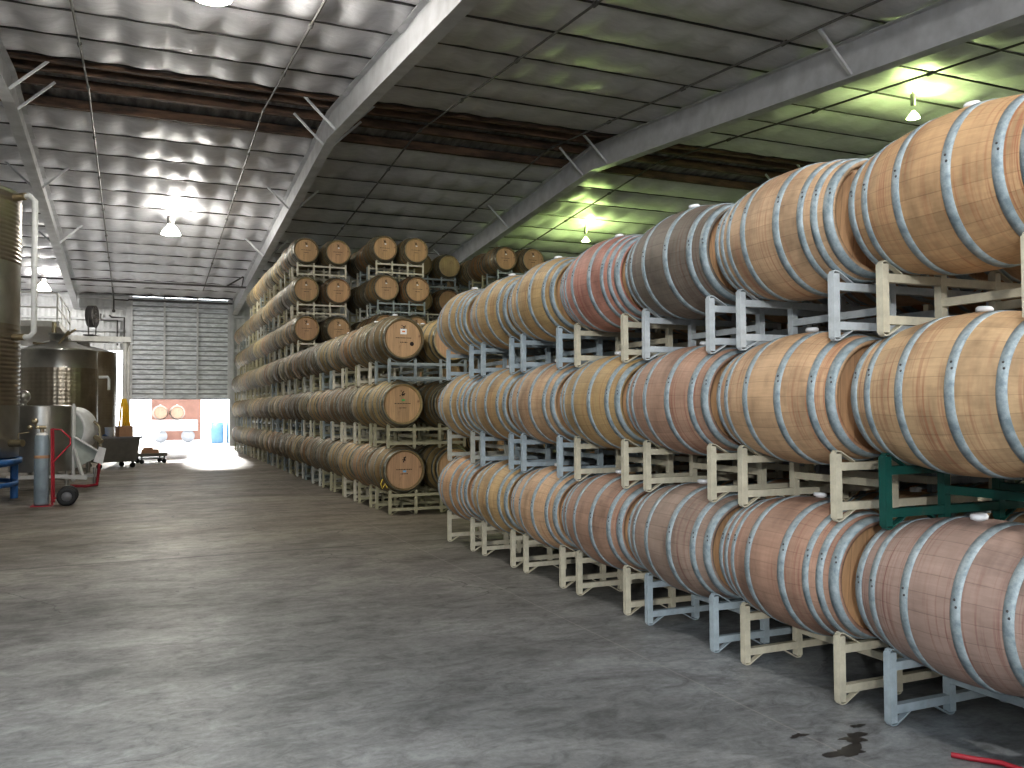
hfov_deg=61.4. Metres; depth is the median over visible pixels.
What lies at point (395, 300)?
wine barrel
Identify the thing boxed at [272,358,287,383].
wine barrel
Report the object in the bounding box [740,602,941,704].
rack
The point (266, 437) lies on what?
wine barrel
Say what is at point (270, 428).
rack
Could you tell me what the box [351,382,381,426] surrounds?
wine barrel
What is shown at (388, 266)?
wine barrel
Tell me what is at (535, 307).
wine barrel
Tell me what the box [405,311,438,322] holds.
rack
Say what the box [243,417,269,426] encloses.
rack
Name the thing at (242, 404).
wine barrel
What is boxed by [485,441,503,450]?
wine barrel
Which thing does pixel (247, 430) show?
wine barrel
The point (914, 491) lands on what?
wine barrel
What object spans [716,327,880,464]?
wine barrel
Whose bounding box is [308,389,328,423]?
wine barrel
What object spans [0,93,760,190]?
ridge purlin
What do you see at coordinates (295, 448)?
wine barrel
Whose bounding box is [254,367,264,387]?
wine barrel
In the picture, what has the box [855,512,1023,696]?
wine barrel
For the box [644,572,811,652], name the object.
rack
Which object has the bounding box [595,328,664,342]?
wine barrel
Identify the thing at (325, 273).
rack
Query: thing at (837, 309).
rack
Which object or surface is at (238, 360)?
wine barrel
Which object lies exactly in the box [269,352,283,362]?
rack
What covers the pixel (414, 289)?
wine barrel
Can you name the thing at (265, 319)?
wine barrel
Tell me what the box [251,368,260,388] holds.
wine barrel
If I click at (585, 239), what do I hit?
lamp
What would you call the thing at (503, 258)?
wine barrel
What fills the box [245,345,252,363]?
wine barrel
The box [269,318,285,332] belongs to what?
rack
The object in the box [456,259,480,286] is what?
wine barrel
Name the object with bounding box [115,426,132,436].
cardboard box
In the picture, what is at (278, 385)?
rack
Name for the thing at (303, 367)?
wine barrel
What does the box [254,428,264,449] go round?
wine barrel
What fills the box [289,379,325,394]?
rack
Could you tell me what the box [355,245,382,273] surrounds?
wine barrel
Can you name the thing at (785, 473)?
wine barrel
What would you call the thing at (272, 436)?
wine barrel
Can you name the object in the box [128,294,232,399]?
door
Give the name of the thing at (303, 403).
wine barrel
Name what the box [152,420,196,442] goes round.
trailer
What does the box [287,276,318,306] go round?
wine barrel
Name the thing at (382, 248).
wine barrel
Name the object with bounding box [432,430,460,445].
wine barrel
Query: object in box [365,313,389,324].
wine barrel
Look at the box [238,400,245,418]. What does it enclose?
wine barrel
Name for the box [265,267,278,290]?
wine barrel
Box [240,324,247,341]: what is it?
wine barrel
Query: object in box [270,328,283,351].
wine barrel
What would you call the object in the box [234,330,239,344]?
wine barrel
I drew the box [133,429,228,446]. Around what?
ground
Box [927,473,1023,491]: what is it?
rack
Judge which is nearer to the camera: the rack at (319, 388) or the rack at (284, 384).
the rack at (319, 388)
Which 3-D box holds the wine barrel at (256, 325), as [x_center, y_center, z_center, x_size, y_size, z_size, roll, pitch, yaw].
[-7.632,-1.968,26.695,0.704,0.730,0.908,0,-2,-23]
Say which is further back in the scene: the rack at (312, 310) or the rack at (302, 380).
the rack at (312, 310)
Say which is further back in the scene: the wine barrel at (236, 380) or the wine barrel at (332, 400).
the wine barrel at (236, 380)
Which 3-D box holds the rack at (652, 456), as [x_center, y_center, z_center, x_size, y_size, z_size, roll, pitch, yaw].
[1.772,0.644,9.149,1.149,0.340,0.747,0,-2,-23]
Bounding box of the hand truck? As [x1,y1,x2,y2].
[30,428,78,506]
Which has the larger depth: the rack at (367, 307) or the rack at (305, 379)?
the rack at (367, 307)
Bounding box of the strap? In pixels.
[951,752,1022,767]
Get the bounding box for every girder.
[0,38,82,308]
[232,0,481,314]
[380,0,1023,310]
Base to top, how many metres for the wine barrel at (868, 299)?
0.730 m
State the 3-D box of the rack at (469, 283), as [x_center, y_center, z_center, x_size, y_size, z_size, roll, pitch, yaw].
[-0.768,-2.557,23.480,1.149,0.340,0.747,0,-2,-23]
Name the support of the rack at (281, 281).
on the wine barrel at (279, 305)
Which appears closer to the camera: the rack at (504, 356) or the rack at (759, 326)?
the rack at (759, 326)
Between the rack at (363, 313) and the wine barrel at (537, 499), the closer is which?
the wine barrel at (537, 499)
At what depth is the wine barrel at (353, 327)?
21.52 m
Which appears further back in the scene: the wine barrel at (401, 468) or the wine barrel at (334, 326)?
the wine barrel at (334, 326)
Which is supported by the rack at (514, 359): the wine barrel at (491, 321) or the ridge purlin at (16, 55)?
the wine barrel at (491, 321)
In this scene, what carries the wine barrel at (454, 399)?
on the rack at (450, 436)
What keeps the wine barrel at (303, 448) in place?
on the rack at (306, 466)
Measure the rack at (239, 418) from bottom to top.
0.340 m
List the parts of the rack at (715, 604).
post, rail, rail, post, post, rail, rail, post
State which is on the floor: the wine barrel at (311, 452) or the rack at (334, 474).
the rack at (334, 474)
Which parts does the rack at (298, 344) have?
rail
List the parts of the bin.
bin lid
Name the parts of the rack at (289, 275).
rail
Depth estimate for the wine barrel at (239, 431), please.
29.41 m
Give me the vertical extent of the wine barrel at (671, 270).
0.731 m
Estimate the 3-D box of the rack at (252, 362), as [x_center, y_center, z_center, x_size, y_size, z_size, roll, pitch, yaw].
[-8.091,-0.548,28.631,1.149,0.340,0.747,0,-2,-23]
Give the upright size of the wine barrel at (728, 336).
0.730 m
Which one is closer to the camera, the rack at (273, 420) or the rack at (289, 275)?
the rack at (289, 275)
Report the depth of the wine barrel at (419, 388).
13.11 m
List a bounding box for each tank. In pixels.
[0,184,37,497]
[6,390,105,488]
[20,322,110,474]
[77,342,116,435]
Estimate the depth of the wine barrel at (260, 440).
23.87 m
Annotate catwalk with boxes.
[20,291,130,418]
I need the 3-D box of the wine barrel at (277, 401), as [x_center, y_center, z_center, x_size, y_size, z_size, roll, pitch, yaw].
[-5.560,0.578,21.448,0.704,0.730,0.908,0,-2,-23]
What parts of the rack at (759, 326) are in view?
post, post, rail, post, rail, post, rail, post, rail, post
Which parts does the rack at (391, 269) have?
rail, rail, rail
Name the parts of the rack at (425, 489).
post, post, rail, rail, rail, post, rail, post, post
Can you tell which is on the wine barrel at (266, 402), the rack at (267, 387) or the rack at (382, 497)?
the rack at (267, 387)
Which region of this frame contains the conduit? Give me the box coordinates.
[100,313,124,344]
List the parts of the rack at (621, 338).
post, post, rail, post, rail, rail, post, post, rail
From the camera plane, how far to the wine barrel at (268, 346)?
23.58 m
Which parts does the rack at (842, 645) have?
post, rail, post, rail, post, rail, rail, post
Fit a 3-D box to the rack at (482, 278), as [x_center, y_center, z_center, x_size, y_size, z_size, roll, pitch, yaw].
[-0.387,-2.587,22.556,1.149,0.340,0.747,0,-2,-23]
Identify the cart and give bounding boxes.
[135,452,166,463]
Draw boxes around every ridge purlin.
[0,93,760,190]
[7,51,813,165]
[10,58,802,170]
[16,71,784,178]
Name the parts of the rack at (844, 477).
post, post, rail, rail, post, post, rail, post, rail, post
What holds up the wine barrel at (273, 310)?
on the rack at (277, 319)
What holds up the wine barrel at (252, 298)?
on the rack at (254, 307)
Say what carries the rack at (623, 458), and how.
on the wine barrel at (596, 512)
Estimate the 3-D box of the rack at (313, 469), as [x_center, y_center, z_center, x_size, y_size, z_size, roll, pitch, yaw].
[-3.285,1.789,16.943,1.149,0.340,0.747,0,-2,-23]
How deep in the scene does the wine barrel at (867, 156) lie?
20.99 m
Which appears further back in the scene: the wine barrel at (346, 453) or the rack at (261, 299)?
the rack at (261, 299)
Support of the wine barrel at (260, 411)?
on the rack at (265, 420)
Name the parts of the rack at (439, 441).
post, post, post, rail, rail, post, rail, post, rail, post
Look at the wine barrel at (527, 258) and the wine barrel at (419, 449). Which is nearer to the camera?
the wine barrel at (419, 449)
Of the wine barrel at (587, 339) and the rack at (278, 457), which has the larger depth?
the rack at (278, 457)
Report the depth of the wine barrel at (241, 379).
28.53 m
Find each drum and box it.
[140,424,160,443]
[211,422,223,442]
[226,422,228,442]
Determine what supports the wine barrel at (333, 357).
on the rack at (342, 374)
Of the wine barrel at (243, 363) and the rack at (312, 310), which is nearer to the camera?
the rack at (312, 310)
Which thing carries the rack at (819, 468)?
on the wine barrel at (907, 485)
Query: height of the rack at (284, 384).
0.340 m
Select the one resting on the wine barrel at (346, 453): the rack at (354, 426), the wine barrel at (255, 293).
the rack at (354, 426)
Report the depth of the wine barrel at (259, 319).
25.41 m
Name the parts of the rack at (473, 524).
post, post, rail, post, rail, rail, post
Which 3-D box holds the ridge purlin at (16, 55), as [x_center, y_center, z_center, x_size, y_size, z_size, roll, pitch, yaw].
[-0.560,-5.772,18.701,24.200,0.174,0.112,0,-2,-23]
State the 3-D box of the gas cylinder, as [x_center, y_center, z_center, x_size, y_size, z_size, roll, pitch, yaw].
[-7.261,1.190,13.223,0.309,1.327,0.223,0,-2,-23]
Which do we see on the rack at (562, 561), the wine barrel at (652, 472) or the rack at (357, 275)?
the wine barrel at (652, 472)
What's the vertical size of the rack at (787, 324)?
0.340 m
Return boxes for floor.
[0,444,1023,767]
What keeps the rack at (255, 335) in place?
on the wine barrel at (251, 354)
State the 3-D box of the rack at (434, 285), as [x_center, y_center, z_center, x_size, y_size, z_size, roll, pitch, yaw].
[-2.130,-2.580,22.453,1.149,0.340,0.747,0,-2,-23]
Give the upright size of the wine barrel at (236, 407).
0.730 m
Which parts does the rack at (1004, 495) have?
post, rail, post, rail, post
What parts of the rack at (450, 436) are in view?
post, rail, post, rail, post, rail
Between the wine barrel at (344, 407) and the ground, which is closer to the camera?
the wine barrel at (344, 407)
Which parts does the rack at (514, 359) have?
post, rail, post, post, rail, rail, post, rail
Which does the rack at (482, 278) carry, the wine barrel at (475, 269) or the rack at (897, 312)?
the wine barrel at (475, 269)
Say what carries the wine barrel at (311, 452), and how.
on the rack at (313, 469)
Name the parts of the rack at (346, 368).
post, post, rail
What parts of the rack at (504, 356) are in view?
post, rail, post, post, rail, rail, post, rail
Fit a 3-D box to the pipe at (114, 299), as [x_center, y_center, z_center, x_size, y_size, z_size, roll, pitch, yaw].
[-15.163,-3.232,33.346,0.596,0.746,2.232,0,-2,-23]
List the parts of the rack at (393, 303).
rail, post, rail, rail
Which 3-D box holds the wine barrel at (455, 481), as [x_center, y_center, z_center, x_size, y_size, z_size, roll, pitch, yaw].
[-0.375,1.091,9.177,0.704,0.731,0.908,0,-2,-23]
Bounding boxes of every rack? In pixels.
[238,417,260,425]
[241,417,264,426]
[243,390,269,399]
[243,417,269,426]
[244,444,256,454]
[246,389,261,399]
[247,417,286,427]
[247,445,265,455]
[249,334,259,345]
[249,362,263,370]
[251,388,274,398]
[253,303,263,314]
[253,331,262,342]
[254,418,286,428]
[254,447,270,459]
[255,387,274,398]
[256,358,272,368]
[257,328,271,340]
[258,418,286,429]
[258,449,275,459]
[260,297,272,308]
[260,325,276,338]
[262,385,279,397]
[262,418,286,429]
[262,450,280,462]
[264,290,272,304]
[264,354,282,364]
[265,322,276,335]
[266,384,308,396]
[267,418,286,430]
[267,452,283,464]
[269,285,278,299]
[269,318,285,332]
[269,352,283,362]
[272,383,301,396]
[272,418,292,431]
[272,453,294,467]
[274,315,320,329]
[274,349,296,360]
[275,280,318,294]
[277,382,307,395]
[277,455,301,469]
[278,419,309,432]
[279,310,328,326]
[280,275,328,290]
[280,346,300,358]
[283,380,318,394]
[283,419,318,433]
[284,457,310,472]
[285,268,336,286]
[286,306,337,322]
[286,343,307,356]
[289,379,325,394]
[290,419,338,434]
[290,459,317,475]
[292,262,346,282]
[292,301,346,319]
[292,340,319,353]
[296,377,327,393]
[296,420,337,435]
[296,461,326,478]
[303,420,347,436]
[304,375,365,392]
[305,464,329,481]
[312,373,366,391]
[312,466,341,485]
[313,420,357,438]
[322,371,366,390]
[322,469,352,490]
[323,421,380,439]
[332,422,397,441]
[333,368,406,388]
[333,473,368,495]
[344,422,421,443]
[344,477,423,500]
[345,365,422,387]
[349,309,398,325]
[350,273,366,288]
[357,362,442,386]
[358,422,443,446]
[358,481,433,507]
[359,267,412,284]
[359,305,412,321]
[368,260,423,280]
[369,300,424,317]
[373,423,465,448]
[375,358,466,384]
[375,484,447,514]
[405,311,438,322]
[416,276,455,293]
[446,344,570,379]
[447,429,564,464]
[447,510,522,550]
[448,286,470,293]
[459,281,484,292]
[472,275,496,288]
[480,431,615,470]
[481,336,614,376]
[482,520,567,567]
[486,269,526,286]
[520,326,677,372]
[521,433,678,478]
[523,533,645,588]
[574,313,755,367]
[574,436,756,488]
[576,550,723,615]
[586,448,613,456]
[642,295,856,359]
[642,453,688,461]
[643,440,856,501]
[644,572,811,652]
[688,456,814,464]
[730,324,878,346]
[732,460,829,470]
[736,270,988,350]
[737,445,991,521]
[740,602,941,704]
[813,311,900,334]
[816,458,962,488]
[876,232,1023,335]
[878,453,1023,529]
[883,647,1023,725]
[923,304,960,315]
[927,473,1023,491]
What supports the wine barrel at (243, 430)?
on the rack at (245, 452)
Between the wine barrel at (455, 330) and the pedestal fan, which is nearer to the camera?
the wine barrel at (455, 330)
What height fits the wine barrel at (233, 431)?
0.730 m
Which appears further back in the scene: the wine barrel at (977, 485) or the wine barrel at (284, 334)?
the wine barrel at (284, 334)
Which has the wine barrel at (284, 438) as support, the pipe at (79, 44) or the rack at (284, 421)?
the rack at (284, 421)
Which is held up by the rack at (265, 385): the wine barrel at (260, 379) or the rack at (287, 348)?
the wine barrel at (260, 379)
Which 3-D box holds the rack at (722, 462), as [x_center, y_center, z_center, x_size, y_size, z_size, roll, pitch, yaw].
[2.171,0.614,8.232,1.149,0.340,0.747,0,-2,-23]
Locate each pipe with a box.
[21,276,245,288]
[69,0,112,286]
[112,287,128,311]
[203,0,326,290]
[333,0,602,239]
[428,0,882,249]
[515,41,1023,252]
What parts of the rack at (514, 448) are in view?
post, rail, post, post, rail, rail, post, rail, post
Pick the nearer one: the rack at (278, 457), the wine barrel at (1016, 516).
the wine barrel at (1016, 516)
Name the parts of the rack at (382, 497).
post, post, rail, rail, rail, post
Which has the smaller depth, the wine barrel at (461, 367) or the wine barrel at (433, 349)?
the wine barrel at (433, 349)
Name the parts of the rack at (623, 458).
post, rail, post, post, rail, rail, post, post, rail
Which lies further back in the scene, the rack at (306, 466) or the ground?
the ground
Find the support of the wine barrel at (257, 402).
on the rack at (259, 427)
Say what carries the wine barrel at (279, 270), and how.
on the rack at (281, 281)
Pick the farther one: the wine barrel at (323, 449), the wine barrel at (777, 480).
the wine barrel at (323, 449)
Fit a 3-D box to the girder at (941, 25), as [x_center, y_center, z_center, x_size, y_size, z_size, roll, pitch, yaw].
[2.414,-4.523,19.616,1.471,2.454,41.730,0,-2,-23]
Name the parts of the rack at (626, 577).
post, rail, post, rail, post, rail, rail, post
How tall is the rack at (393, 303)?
0.348 m
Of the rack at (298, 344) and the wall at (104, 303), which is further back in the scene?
the wall at (104, 303)
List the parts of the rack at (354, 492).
post, post, rail, rail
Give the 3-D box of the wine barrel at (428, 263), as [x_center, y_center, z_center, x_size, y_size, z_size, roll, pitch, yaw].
[-2.472,-3.036,22.319,0.704,0.730,0.908,0,-2,-23]
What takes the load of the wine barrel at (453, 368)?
on the rack
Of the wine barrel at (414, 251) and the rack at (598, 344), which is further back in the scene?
the wine barrel at (414, 251)
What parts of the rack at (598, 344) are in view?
post, rail, post, rail, rail, post, rail, post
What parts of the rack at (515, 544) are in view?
post, rail, rail, post, post, rail, rail, post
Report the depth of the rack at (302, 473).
18.87 m
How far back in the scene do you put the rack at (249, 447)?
27.45 m
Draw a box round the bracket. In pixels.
[227,276,245,286]
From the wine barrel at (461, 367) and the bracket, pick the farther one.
the bracket
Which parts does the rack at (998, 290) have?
post, rail, post, rail, post, post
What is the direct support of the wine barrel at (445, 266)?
on the rack at (434, 285)
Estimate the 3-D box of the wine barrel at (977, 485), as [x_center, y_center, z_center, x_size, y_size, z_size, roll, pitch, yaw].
[3.029,0.956,5.322,0.704,0.730,0.908,0,-2,-23]
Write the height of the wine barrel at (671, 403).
0.731 m
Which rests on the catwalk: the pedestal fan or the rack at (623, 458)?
the pedestal fan
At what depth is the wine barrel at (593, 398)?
6.15 m
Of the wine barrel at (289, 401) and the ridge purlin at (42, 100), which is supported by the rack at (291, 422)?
the wine barrel at (289, 401)
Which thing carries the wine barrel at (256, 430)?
on the rack at (255, 456)
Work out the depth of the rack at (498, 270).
21.34 m
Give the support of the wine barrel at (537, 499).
on the rack at (562, 561)
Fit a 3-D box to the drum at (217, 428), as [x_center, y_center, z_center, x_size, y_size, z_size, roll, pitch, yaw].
[-13.356,2.199,39.067,0.560,0.970,0.560,0,-2,-23]
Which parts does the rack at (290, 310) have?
rail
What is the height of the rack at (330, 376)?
0.340 m
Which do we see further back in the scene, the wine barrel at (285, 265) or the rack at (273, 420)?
the rack at (273, 420)
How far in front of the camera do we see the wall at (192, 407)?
43.98 m
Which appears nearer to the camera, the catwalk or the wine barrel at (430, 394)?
the wine barrel at (430, 394)
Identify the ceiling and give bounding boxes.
[0,0,1023,298]
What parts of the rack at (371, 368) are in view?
post, post, rail, rail, post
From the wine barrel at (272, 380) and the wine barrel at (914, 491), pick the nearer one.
the wine barrel at (914, 491)
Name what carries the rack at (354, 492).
on the floor
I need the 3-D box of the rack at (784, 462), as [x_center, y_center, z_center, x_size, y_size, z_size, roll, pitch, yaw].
[2.569,0.584,7.316,1.149,0.340,0.747,0,-2,-23]
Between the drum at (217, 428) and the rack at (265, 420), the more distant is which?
the drum at (217, 428)
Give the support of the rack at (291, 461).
on the floor
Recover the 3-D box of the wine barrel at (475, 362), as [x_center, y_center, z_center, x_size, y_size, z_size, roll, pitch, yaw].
[-0.725,-0.330,22.335,0.704,0.730,0.908,0,-2,-23]
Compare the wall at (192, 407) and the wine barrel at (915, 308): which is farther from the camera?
the wall at (192, 407)
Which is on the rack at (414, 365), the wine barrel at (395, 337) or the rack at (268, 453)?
the wine barrel at (395, 337)
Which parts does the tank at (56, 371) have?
leg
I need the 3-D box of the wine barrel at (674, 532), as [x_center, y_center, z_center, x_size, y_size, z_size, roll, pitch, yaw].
[1.216,0.972,5.486,0.712,0.738,0.908,1,-2,-23]
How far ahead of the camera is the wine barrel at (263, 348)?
24.51 m
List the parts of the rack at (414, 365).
post, post, post, rail, rail, post, rail, post, rail, post, post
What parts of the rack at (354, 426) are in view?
post, post, rail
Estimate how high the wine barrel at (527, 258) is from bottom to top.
0.730 m
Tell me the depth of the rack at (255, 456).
26.23 m
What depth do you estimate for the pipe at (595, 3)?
15.13 m
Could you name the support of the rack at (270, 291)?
on the wine barrel at (268, 314)
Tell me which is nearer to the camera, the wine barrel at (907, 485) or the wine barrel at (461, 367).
the wine barrel at (907, 485)
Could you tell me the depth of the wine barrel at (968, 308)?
5.39 m
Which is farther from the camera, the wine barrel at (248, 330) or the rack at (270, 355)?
the wine barrel at (248, 330)
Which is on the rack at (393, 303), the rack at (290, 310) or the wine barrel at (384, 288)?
the wine barrel at (384, 288)
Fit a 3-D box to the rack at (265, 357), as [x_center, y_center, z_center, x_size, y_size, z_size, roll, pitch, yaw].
[-6.522,-0.668,24.954,1.149,0.340,0.747,0,-2,-23]
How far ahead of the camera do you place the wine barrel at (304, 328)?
19.86 m
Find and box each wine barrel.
[152,405,167,419]
[169,405,184,419]
[231,375,238,392]
[231,400,239,416]
[231,426,238,441]
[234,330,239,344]
[234,354,239,368]
[234,374,242,391]
[234,426,240,442]
[235,400,242,416]
[236,351,244,367]
[237,327,242,342]
[237,374,245,391]
[237,426,245,443]
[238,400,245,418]
[239,349,245,365]
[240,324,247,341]
[240,372,246,390]
[240,398,250,417]
[240,426,249,444]
[242,320,254,339]
[242,347,250,364]
[243,370,252,390]
[243,398,252,418]
[243,426,253,445]
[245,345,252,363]
[246,292,255,309]
[246,319,254,335]
[247,369,256,389]
[247,399,254,418]
[247,428,254,446]
[249,314,262,334]
[249,342,258,361]
[250,287,259,306]
[250,397,260,418]
[250,428,259,448]
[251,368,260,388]
[253,284,267,302]
[253,313,270,330]
[253,340,262,359]
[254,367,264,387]
[254,397,264,419]
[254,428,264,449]
[256,279,272,298]
[256,307,275,329]
[257,337,267,359]
[258,364,269,386]
[258,396,269,419]
[258,429,269,451]
[260,273,272,294]
[260,335,272,357]
[261,305,271,324]
[262,362,274,385]
[262,395,273,419]
[263,429,275,452]
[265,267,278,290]
[265,300,281,322]
[265,331,277,355]
[267,360,280,384]
[268,395,280,420]
[268,430,281,454]
[269,295,285,319]
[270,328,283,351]
[271,262,283,285]
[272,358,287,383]
[273,394,286,420]
[273,431,286,457]
[275,289,289,315]
[276,258,295,280]
[276,324,289,350]
[278,355,292,382]
[279,393,293,420]
[279,432,293,458]
[280,248,306,274]
[281,285,305,311]
[281,321,295,346]
[284,351,300,381]
[285,392,299,421]
[285,433,300,462]
[287,237,318,268]
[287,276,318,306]
[287,314,319,345]
[291,349,307,379]
[291,392,306,421]
[291,434,308,464]
[298,390,317,422]
[299,346,318,378]
[300,435,319,466]
[306,436,328,470]
[307,341,328,376]
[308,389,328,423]
[311,248,328,276]
[315,285,336,312]
[315,321,322,342]
[316,337,337,376]
[316,437,339,473]
[317,387,337,423]
[319,240,350,270]
[319,277,350,308]
[319,315,350,341]
[326,386,349,424]
[327,332,353,372]
[328,439,352,476]
[337,384,364,425]
[337,441,368,482]
[339,327,365,370]
[346,286,368,314]
[347,251,365,278]
[351,321,384,367]
[351,322,359,330]
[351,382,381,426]
[351,442,385,487]
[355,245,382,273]
[355,281,376,309]
[356,318,368,328]
[363,235,396,266]
[365,274,398,305]
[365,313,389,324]
[367,379,422,427]
[368,314,423,365]
[368,445,424,493]
[385,260,411,274]
[386,282,405,310]
[394,238,427,268]
[396,276,429,306]
[405,256,431,277]
[405,293,432,315]
[405,314,426,324]
[408,323,425,369]
[409,444,432,485]
[412,382,429,425]
[418,319,462,366]
[419,380,449,427]
[420,444,466,489]
[429,255,459,282]
[429,289,456,313]
[432,366,459,380]
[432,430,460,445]
[437,287,495,355]
[438,373,489,437]
[438,452,498,521]
[447,277,466,290]
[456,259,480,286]
[459,360,475,371]
[460,438,469,451]
[468,253,491,280]
[468,359,487,371]
[469,438,485,451]
[470,273,540,349]
[470,365,531,440]
[471,457,541,534]
[482,246,516,275]
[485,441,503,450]
[486,359,507,367]
[508,256,592,341]
[509,359,583,443]
[510,248,543,272]
[511,463,594,550]
[526,348,555,356]
[560,234,663,332]
[560,351,652,448]
[561,469,664,570]
[564,339,610,350]
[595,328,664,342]
[596,462,665,473]
[625,203,757,319]
[626,341,746,455]
[627,479,758,598]
[662,469,749,485]
[666,313,732,334]
[678,335,729,342]
[715,158,891,301]
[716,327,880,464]
[719,492,893,638]
[733,153,875,202]
[746,298,849,323]
[746,320,823,333]
[748,476,844,500]
[750,463,814,482]
[826,304,922,324]
[842,272,987,306]
[848,94,1023,275]
[848,487,993,521]
[849,470,926,495]
[851,306,1023,478]
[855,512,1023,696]
[921,473,988,485]
[922,280,1021,313]
[929,480,1023,512]
[984,265,1020,282]
[1004,511,1023,522]
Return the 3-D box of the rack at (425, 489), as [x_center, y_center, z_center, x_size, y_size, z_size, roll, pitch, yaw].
[-1.305,1.639,12.354,1.149,0.348,0.747,0,-2,-23]
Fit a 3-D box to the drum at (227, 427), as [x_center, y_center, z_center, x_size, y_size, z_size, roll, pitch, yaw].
[-12.741,2.203,39.334,0.560,0.970,0.560,0,-2,-23]
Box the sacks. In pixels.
[141,447,158,453]
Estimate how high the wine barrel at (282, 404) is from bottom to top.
0.730 m
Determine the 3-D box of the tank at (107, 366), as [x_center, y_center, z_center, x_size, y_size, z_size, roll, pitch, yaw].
[-13.920,0.459,27.970,1.998,3.790,1.998,0,-2,-15]
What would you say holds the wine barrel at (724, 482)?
on the rack at (626, 577)
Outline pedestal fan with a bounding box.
[83,306,99,335]
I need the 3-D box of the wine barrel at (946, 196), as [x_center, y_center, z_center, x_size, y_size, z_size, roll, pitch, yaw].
[2.005,-0.848,3.710,0.704,0.731,0.908,0,-2,-23]
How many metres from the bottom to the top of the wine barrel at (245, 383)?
0.730 m
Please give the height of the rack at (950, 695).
0.348 m
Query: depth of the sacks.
24.07 m
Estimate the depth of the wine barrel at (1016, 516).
4.20 m
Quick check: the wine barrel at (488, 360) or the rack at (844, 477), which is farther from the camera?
the wine barrel at (488, 360)
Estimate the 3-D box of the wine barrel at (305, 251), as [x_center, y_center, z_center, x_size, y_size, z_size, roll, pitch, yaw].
[-4.914,-3.083,20.277,0.704,0.730,0.908,0,-2,-23]
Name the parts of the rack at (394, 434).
post, post, rail, post, rail, post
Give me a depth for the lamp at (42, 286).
30.54 m
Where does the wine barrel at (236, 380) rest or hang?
on the rack
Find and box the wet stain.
[790,724,867,757]
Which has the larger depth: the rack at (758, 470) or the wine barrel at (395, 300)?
the wine barrel at (395, 300)
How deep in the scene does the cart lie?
24.04 m
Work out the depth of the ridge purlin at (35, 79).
18.93 m
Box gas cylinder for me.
[27,418,49,505]
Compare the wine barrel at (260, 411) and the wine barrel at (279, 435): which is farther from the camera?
the wine barrel at (260, 411)
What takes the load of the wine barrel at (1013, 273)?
on the rack at (998, 290)
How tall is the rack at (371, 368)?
0.348 m
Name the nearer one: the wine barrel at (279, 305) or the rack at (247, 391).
the wine barrel at (279, 305)
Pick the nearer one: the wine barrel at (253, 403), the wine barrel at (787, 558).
the wine barrel at (787, 558)
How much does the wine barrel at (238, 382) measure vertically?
0.730 m
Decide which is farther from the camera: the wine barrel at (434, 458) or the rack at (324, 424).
the rack at (324, 424)
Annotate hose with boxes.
[118,399,130,425]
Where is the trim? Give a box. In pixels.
[126,294,233,445]
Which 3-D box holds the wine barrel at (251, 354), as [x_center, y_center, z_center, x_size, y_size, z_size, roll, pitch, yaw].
[-8.039,-1.034,27.579,0.704,0.730,0.908,0,-2,-23]
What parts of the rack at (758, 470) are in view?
post, post, rail, post, rail, post, rail, post, rail, post, post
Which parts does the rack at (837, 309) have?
post, rail, post, rail, post, post, rail, post, rail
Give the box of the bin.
[91,436,141,468]
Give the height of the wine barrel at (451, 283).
0.730 m
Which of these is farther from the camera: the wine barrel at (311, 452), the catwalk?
the catwalk
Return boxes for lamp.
[37,276,50,290]
[161,216,180,235]
[196,0,231,5]
[582,223,589,241]
[906,92,919,119]
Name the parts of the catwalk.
railing, post, post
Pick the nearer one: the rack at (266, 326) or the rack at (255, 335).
the rack at (266, 326)
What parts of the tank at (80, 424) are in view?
motor, leg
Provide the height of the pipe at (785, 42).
1.863 m
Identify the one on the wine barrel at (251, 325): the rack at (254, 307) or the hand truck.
the rack at (254, 307)
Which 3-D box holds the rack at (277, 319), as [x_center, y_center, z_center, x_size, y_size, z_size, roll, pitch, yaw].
[-5.754,-1.632,23.137,1.149,0.340,0.747,0,-2,-23]
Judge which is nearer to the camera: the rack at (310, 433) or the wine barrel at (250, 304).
the rack at (310, 433)
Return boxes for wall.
[20,293,555,445]
[151,399,200,439]
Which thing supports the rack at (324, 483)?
on the floor
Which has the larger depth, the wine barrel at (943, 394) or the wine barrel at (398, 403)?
the wine barrel at (398, 403)
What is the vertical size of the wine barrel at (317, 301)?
0.730 m
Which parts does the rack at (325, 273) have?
rail, rail, rail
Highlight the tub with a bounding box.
[104,427,113,436]
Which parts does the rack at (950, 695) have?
post, rail, rail, post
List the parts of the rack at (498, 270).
rail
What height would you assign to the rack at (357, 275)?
0.340 m
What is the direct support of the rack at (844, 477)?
on the wine barrel at (787, 558)
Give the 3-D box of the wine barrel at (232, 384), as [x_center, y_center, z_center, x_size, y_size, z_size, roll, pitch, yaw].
[-9.900,0.003,31.580,0.704,0.730,0.908,0,-2,-23]
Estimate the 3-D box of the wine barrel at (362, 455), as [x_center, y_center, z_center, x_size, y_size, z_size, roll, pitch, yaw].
[-2.058,1.213,13.132,0.704,0.730,0.908,0,-2,-23]
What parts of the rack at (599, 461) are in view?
post, rail, post, rail, rail, post, rail, post, post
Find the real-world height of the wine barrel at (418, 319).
0.730 m
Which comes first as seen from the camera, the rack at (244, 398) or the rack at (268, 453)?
the rack at (268, 453)
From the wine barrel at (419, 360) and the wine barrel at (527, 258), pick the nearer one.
the wine barrel at (419, 360)
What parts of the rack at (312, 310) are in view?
rail, rail, rail, rail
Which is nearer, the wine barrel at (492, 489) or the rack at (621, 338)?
the rack at (621, 338)
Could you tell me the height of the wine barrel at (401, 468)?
0.730 m
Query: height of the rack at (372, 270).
0.340 m
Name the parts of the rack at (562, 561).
post, rail, rail, post, rail, post, rail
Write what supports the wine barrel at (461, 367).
on the rack

